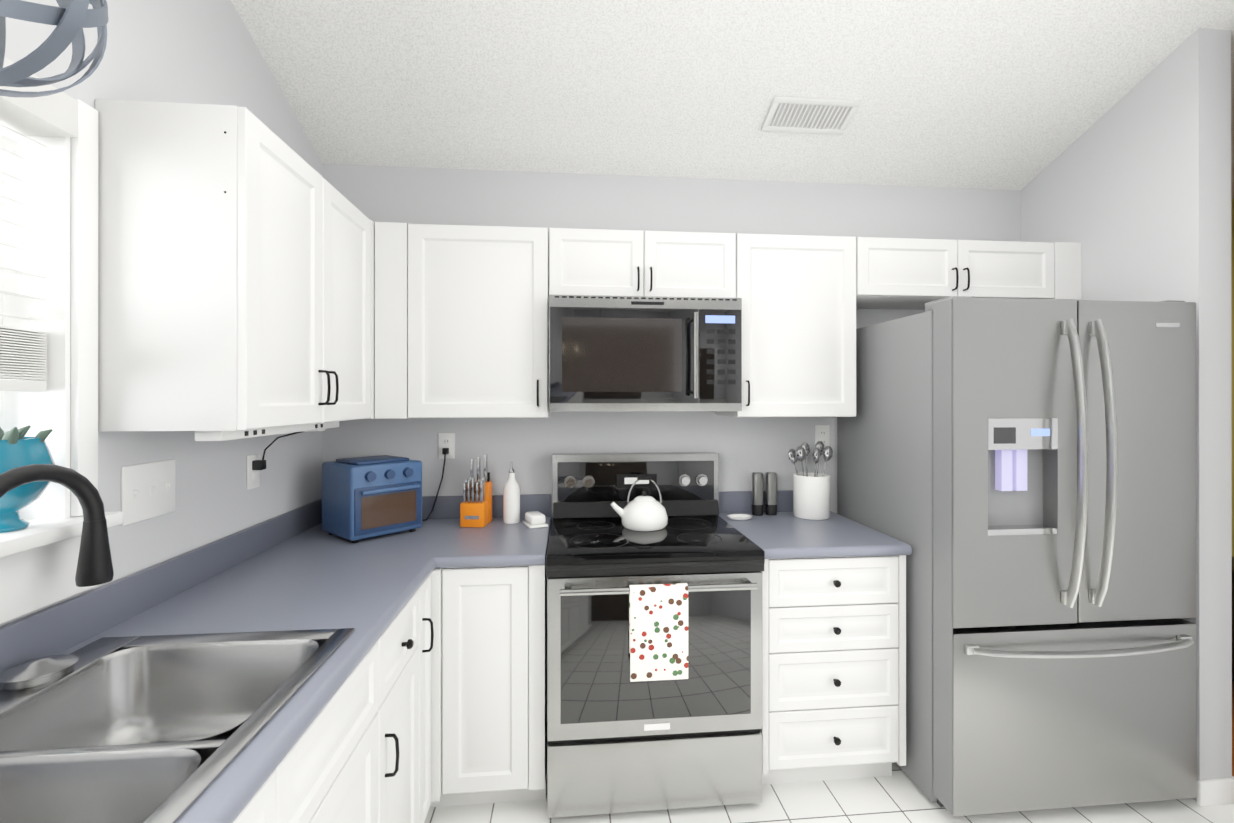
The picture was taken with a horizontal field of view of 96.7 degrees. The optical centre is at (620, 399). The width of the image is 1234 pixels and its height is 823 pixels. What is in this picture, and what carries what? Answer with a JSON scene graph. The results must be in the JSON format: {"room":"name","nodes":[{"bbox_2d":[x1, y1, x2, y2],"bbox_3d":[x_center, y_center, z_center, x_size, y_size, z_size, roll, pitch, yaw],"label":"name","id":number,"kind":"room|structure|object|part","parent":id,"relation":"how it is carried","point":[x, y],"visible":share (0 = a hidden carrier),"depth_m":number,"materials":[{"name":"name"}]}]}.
{"room":"kitchen","nodes":[
{"label":"kitchen","id":0,"kind":"room"},
{"bbox_2d":[0,0,322,626],"bbox_3d":[-1.180,-0.702,0.135,0.150,4.300,4.600,0,0,-5],"label":"wall","id":1,"kind":"structure","parent":0,"point":[192,51],"depth_m":1.57,"materials":[{"name":"grey paint"}]},
{"bbox_2d":[0,99,122,623],"bbox_3d":[-1.204,-0.117,0.707,0.209,1.088,1.115,0,0,-5],"label":"window","id":2,"kind":"structure","parent":1,"relation":"in","point":[39,554],"depth_m":1.19,"materials":[{"name":"white"}]},
{"bbox_2d":[0,425,54,532],"bbox_3d":[-1.225,0.156,1.083,0.150,0.205,0.151,0,0,-5],"label":"plant pot","id":3,"kind":"object","parent":2,"relation":"on","point":[18,449],"visible":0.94,"depth_m":1.07,"materials":[{"name":"teal glazed ceramic"}]},
{"bbox_2d":[0,57,77,390],"bbox_3d":[-1.188,-0.332,0.721,0.115,0.630,0.929,0,0,-5],"label":"window blinds","id":4,"kind":"object","parent":2,"relation":"attached to","point":[23,118],"visible":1,"depth_m":1.13,"materials":[{"name":"white plastic"}]},
{"bbox_2d":[121,459,175,525],"bbox_3d":[-1.218,0.237,1.426,0.016,0.145,0.180,0,0,-5],"label":"switch plate","id":5,"kind":"object","parent":1,"relation":"attached to","point":[147,490],"visible":1,"depth_m":1.41,"materials":[{"name":"white plastic"}]},
{"bbox_2d":[95,99,374,459],"bbox_3d":[-1.083,-0.240,1.861,0.363,0.901,1.175,0,0,-5],"label":"upper cabinet","id":6,"kind":"object","parent":1,"relation":"attached to","point":[236,268],"depth_m":1.29,"materials":[{"name":"white wood"}]},
{"bbox_3d":[-1.076,0.095,1.675,0.146,0.039,0.690,0,0,-5],"label":"under-cabinet light strip","id":7,"kind":"part","parent":6,"relation":"part of","materials":[{"name":"white plastic"}]},
{"bbox_3d":[-1.185,0.160,1.937,0.138,0.102,0.013,0,0,-37],"label":"cord strip","id":8,"kind":"part","parent":6,"relation":"part of","materials":[{"name":"black plastic"}]},
{"bbox_2d":[247,454,265,489],"bbox_3d":[-1.251,0.250,1.893,0.040,0.116,0.072,0,0,-5],"label":"electrical outlet","id":9,"kind":"object","parent":1,"relation":"attached to","point":[255,464],"visible":1,"depth_m":1.88,"materials":[{"name":"white plastic"}]},
{"bbox_2d":[231,0,1233,198],"bbox_3d":[2.379,-1.972,0.472,7.300,1.963,4.900,0,0,-5],"label":"ceiling","id":10,"kind":"structure","parent":0,"point":[1018,95],"depth_m":2.10,"materials":[{"name":"white paint"}]},
{"bbox_2d":[0,0,108,97],"bbox_3d":[-0.869,-1.051,0.717,0.310,1.280,0.275,0,0,-5],"label":"pendant light","id":11,"kind":"object","parent":10,"relation":"hanging from","point":[70,19],"visible":1,"depth_m":0.73,"materials":[{"name":"silver metal"}]},
{"bbox_2d":[761,96,860,134],"bbox_3d":[0.783,-1.171,2.267,0.360,0.067,0.158,0,0,-5],"label":"ceiling vent","id":12,"kind":"object","parent":10,"relation":"in","point":[808,115],"visible":1,"depth_m":2.26,"materials":[{"name":"silver metal"}]},
{"bbox_2d":[322,164,1233,556],"bbox_3d":[2.081,-0.699,2.828,7.150,4.300,0.150,0,0,-5],"label":"wall","id":13,"kind":"structure","parent":0,"point":[744,447],"depth_m":2.56,"materials":[{"name":"grey paint"}]},
{"bbox_2d":[438,433,454,458],"bbox_3d":[-0.784,0.211,2.463,0.072,0.116,0.034,0,0,-5],"label":"electrical outlet","id":14,"kind":"object","parent":13,"relation":"attached to","point":[446,443],"visible":1,"depth_m":2.47,"materials":[{"name":"white plastic"}]},
{"bbox_2d":[375,222,550,418],"bbox_3d":[-0.639,-0.307,2.328,0.668,0.766,0.327,0,0,-5],"label":"upper cabinet","id":15,"kind":"object","parent":13,"relation":"attached to","point":[461,321],"depth_m":2.17,"materials":[{"name":"white wood"}]},
{"bbox_2d":[551,228,738,297],"bbox_3d":[0.080,-0.549,2.397,0.768,0.282,0.327,0,0,-5],"label":"upper cabinet","id":16,"kind":"object","parent":13,"relation":"attached to","point":[583,261],"depth_m":2.23,"materials":[{"name":"white wood"}]},
{"bbox_2d":[549,294,741,411],"bbox_3d":[0.087,-0.178,2.328,0.763,0.452,0.462,0,0,-5],"label":"microwave","id":17,"kind":"object","parent":16,"relation":"attached to","point":[608,353],"visible":1,"depth_m":2.14,"materials":[{"name":"silver metal"}]},
{"bbox_2d":[716,233,862,416],"bbox_3d":[0.726,-0.307,2.457,0.521,0.766,0.327,0,0,-5],"label":"upper cabinet","id":18,"kind":"object","parent":13,"relation":"attached to","point":[801,295],"depth_m":2.30,"materials":[{"name":"white wood"}]},
{"bbox_2d":[815,425,829,447],"bbox_3d":[0.973,0.184,2.642,0.072,0.116,0.010,0,0,-5],"label":"electrical outlet","id":19,"kind":"object","parent":13,"relation":"attached to","point":[822,433],"visible":0.88,"depth_m":2.64,"materials":[{"name":"white plastic"}]},
{"bbox_2d":[863,237,962,309],"bbox_3d":[1.214,-0.564,2.504,0.453,0.251,0.327,0,0,-5],"label":"upper cabinet","id":20,"kind":"object","parent":13,"relation":"attached to","point":[899,273],"depth_m":2.35,"materials":[{"name":"white wood"}]},
{"bbox_2d":[963,240,1062,298],"bbox_3d":[1.665,-0.564,2.546,0.453,0.251,0.327,0,0,-5],"label":"upper cabinet","id":21,"kind":"object","parent":13,"relation":"attached to","point":[991,269],"depth_m":2.39,"materials":[{"name":"white wood"}]},
{"bbox_2d":[424,681,1233,822],"bbox_3d":[2.304,1.499,0.462,7.150,0.100,4.600,0,0,-5],"label":"floor","id":22,"kind":"structure","parent":0,"point":[898,796],"depth_m":1.93,"materials":[{"name":"tile"}]},
{"bbox_2d":[233,627,388,822],"bbox_3d":[-0.853,1.012,0.841,0.628,0.876,0.948,0,0,-5],"label":"base cabinet","id":23,"kind":"object","parent":22,"relation":"on","point":[360,751],"depth_m":1.12,"materials":[{"name":"white wood"}]},
{"bbox_2d":[0,495,462,822],"bbox_3d":[-0.835,0.504,0.817,0.660,0.139,3.297,0,0,-5],"label":"countertop","id":24,"kind":"structure","parent":23,"relation":"on","point":[298,568],"depth_m":1.40,"materials":[{"name":"grey laminate"}]},
{"bbox_2d":[0,464,113,586],"bbox_3d":[-1.073,0.323,0.965,0.068,0.409,0.351,0,0,1],"label":"faucet","id":25,"kind":"object","parent":24,"relation":"on","point":[94,565],"visible":1,"depth_m":1.09,"materials":[{"name":"black metal"}]},
{"bbox_2d":[0,628,354,822],"bbox_3d":[-0.844,0.621,0.825,0.540,0.185,0.840,0,0,-5],"label":"sink","id":26,"kind":"object","parent":24,"relation":"in","point":[157,729],"visible":0.94,"depth_m":1.05,"materials":[{"name":"silver metal"}]},
{"bbox_2d":[0,654,78,689],"bbox_3d":[-1.108,0.511,1.044,0.110,0.032,0.110,0,0,-5],"label":"stopper","id":27,"kind":"object","parent":26,"relation":"on","point":[36,672],"visible":1,"depth_m":1.02,"materials":[{"name":"silver metal"}]},
{"bbox_2d":[322,455,421,542],"bbox_3d":[-0.982,0.386,2.189,0.290,0.297,0.290,0,0,40],"label":"toaster oven","id":28,"kind":"object","parent":24,"relation":"on","point":[368,497],"visible":1,"depth_m":2.10,"materials":[{"name":"blue metal"}]},
{"bbox_2d":[422,453,445,520],"bbox_3d":[-0.839,0.386,2.416,0.124,0.293,0.058,0,0,-5],"label":"cord","id":29,"kind":"object","parent":28,"relation":"attached to","point":[438,488],"visible":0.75,"depth_m":2.43,"materials":[{"name":"black plastic"}]},
{"bbox_2d":[389,578,428,822],"bbox_3d":[-0.914,1.012,1.483,0.628,0.876,0.378,0,0,-5],"label":"base cabinet","id":30,"kind":"object","parent":22,"relation":"on","point":[409,631],"depth_m":1.59,"materials":[{"name":"white wood"}]},
{"bbox_2d":[428,574,433,806],"bbox_3d":[-0.939,1.013,1.750,0.628,0.876,0.194,0,0,-5],"label":"base cabinet","id":31,"kind":"object","parent":22,"relation":"on","point":[431,632],"depth_m":1.80,"materials":[{"name":"white wood"}]},
{"bbox_2d":[430,564,546,806],"bbox_3d":[-0.789,1.013,2.150,1.002,0.875,0.652,0,0,-5],"label":"base cabinet","id":32,"kind":"object","parent":22,"relation":"on","point":[489,697],"visible":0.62,"depth_m":1.88,"materials":[{"name":"white wood"}]},
{"bbox_2d":[440,494,550,567],"bbox_3d":[-0.460,0.505,2.184,0.344,0.139,0.647,0,0,-5],"label":"countertop","id":33,"kind":"structure","parent":32,"relation":"on","point":[499,543],"depth_m":2.09,"materials":[{"name":"grey laminate"}]},
{"bbox_2d":[460,454,491,527],"bbox_3d":[-0.616,0.387,2.346,0.100,0.295,0.132,0,0,3],"label":"knife block","id":34,"kind":"object","parent":33,"relation":"on","point":[476,508],"visible":1,"depth_m":2.30,"materials":[{"name":"orange wood"}]},
{"bbox_2d":[503,461,519,523],"bbox_3d":[-0.474,0.402,2.385,0.072,0.265,0.072,0,0,-5],"label":"oil bottle","id":35,"kind":"object","parent":33,"relation":"on","point":[511,502],"visible":1,"depth_m":2.36,"materials":[{"name":"white ceramic"}]},
{"bbox_2d":[522,511,547,528],"bbox_3d":[-0.363,0.510,2.330,0.080,0.050,0.120,0,0,-25],"label":"butter dish","id":36,"kind":"object","parent":33,"relation":"on","point":[535,519],"visible":1,"depth_m":2.29,"materials":[{"name":"white ceramic"}]},
{"bbox_2d":[546,452,764,817],"bbox_3d":[0.099,0.848,2.174,0.762,1.205,0.716,0,0,-5],"label":"range","id":37,"kind":"object","parent":22,"relation":"on","point":[618,741],"visible":0.94,"depth_m":1.90,"materials":[{"name":"silver metal"}]},
{"bbox_2d":[610,476,667,530],"bbox_3d":[0.076,0.422,2.271,0.238,0.209,0.192,0,0,-5],"label":"kettle","id":38,"kind":"object","parent":37,"relation":"on","point":[644,512],"visible":1,"depth_m":2.21,"materials":[{"name":"white metal"}]},
{"bbox_2d":[629,583,687,681],"bbox_3d":[0.127,0.773,1.829,0.193,0.310,0.040,0,0,-5],"label":"hanging towel","id":39,"kind":"object","parent":37,"relation":"hanging from","point":[658,631],"visible":0.94,"depth_m":1.81,"materials":[{"name":"white fabric"}]},
{"bbox_2d":[760,555,905,784],"bbox_3d":[0.753,1.013,2.293,0.544,0.875,0.657,0,0,-5],"label":"base cabinet","id":40,"kind":"object","parent":22,"relation":"on","point":[834,668],"visible":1,"depth_m":2.00,"materials":[{"name":"white wood"}]},
{"bbox_2d":[719,490,911,558],"bbox_3d":[0.755,0.505,2.298,0.560,0.139,0.647,0,0,-5],"label":"countertop","id":41,"kind":"structure","parent":40,"relation":"on","point":[783,535],"depth_m":2.19,"materials":[{"name":"grey laminate"}]},
{"bbox_2d":[727,514,751,520],"bbox_3d":[0.530,0.528,2.444,0.110,0.014,0.088,0,0,-5],"label":"spoon rest","id":42,"kind":"object","parent":41,"relation":"on","point":[740,517],"visible":1,"depth_m":2.45,"materials":[{"name":"white ceramic"}]},
{"bbox_2d":[752,472,762,515],"bbox_3d":[0.634,0.437,2.540,0.053,0.196,0.053,0,0,-5],"label":"salt grinder","id":43,"kind":"object","parent":41,"relation":"on","point":[757,493],"visible":1,"depth_m":2.52,"materials":[{"name":"silver metal"}]},
{"bbox_2d":[765,472,776,515],"bbox_3d":[0.699,0.437,2.546,0.053,0.196,0.053,0,0,-5],"label":"pepper grinder","id":44,"kind":"object","parent":41,"relation":"on","point":[770,493],"visible":1,"depth_m":2.52,"materials":[{"name":"silver metal"}]},
{"bbox_2d":[788,441,832,519],"bbox_3d":[0.870,0.363,2.502,0.194,0.342,0.160,0,0,-5],"label":"utensil crock","id":45,"kind":"object","parent":41,"relation":"on","point":[811,496],"visible":1,"depth_m":2.45,"materials":[{"name":"white ceramic"}]},
{"bbox_2d":[837,296,1196,815],"bbox_3d":[1.530,0.550,2.223,0.912,1.800,0.888,0,0,-5],"label":"fridge","id":46,"kind":"object","parent":22,"relation":"on","point":[1018,476],"visible":0.96,"depth_m":1.88,"materials":[{"name":"silver metal"}]},
{"bbox_2d":[1232,557,1233,680],"bbox_3d":[3.455,1.133,2.640,1.090,0.635,0.460,0,0,-5],"label":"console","id":47,"kind":"object","parent":22,"relation":"on","point":[1232,618],"depth_m":2.62,"materials":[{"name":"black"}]},
{"bbox_2d":[1021,28,1231,800],"bbox_3d":[2.105,-0.699,2.363,0.130,4.300,0.780,0,0,-5],"label":"wall","id":48,"kind":"structure","parent":0,"point":[1130,190],"depth_m":2.00,"materials":[{"name":"grey paint"}]},
{"bbox_2d":[1197,776,1233,805],"bbox_3d":[2.106,1.408,2.353,0.158,0.085,0.792,0,0,-5],"label":"baseboard","id":49,"kind":"structure","parent":48,"relation":"attached to","point":[1215,791],"depth_m":1.96,"materials":[{"name":"white wood"}]}
]}

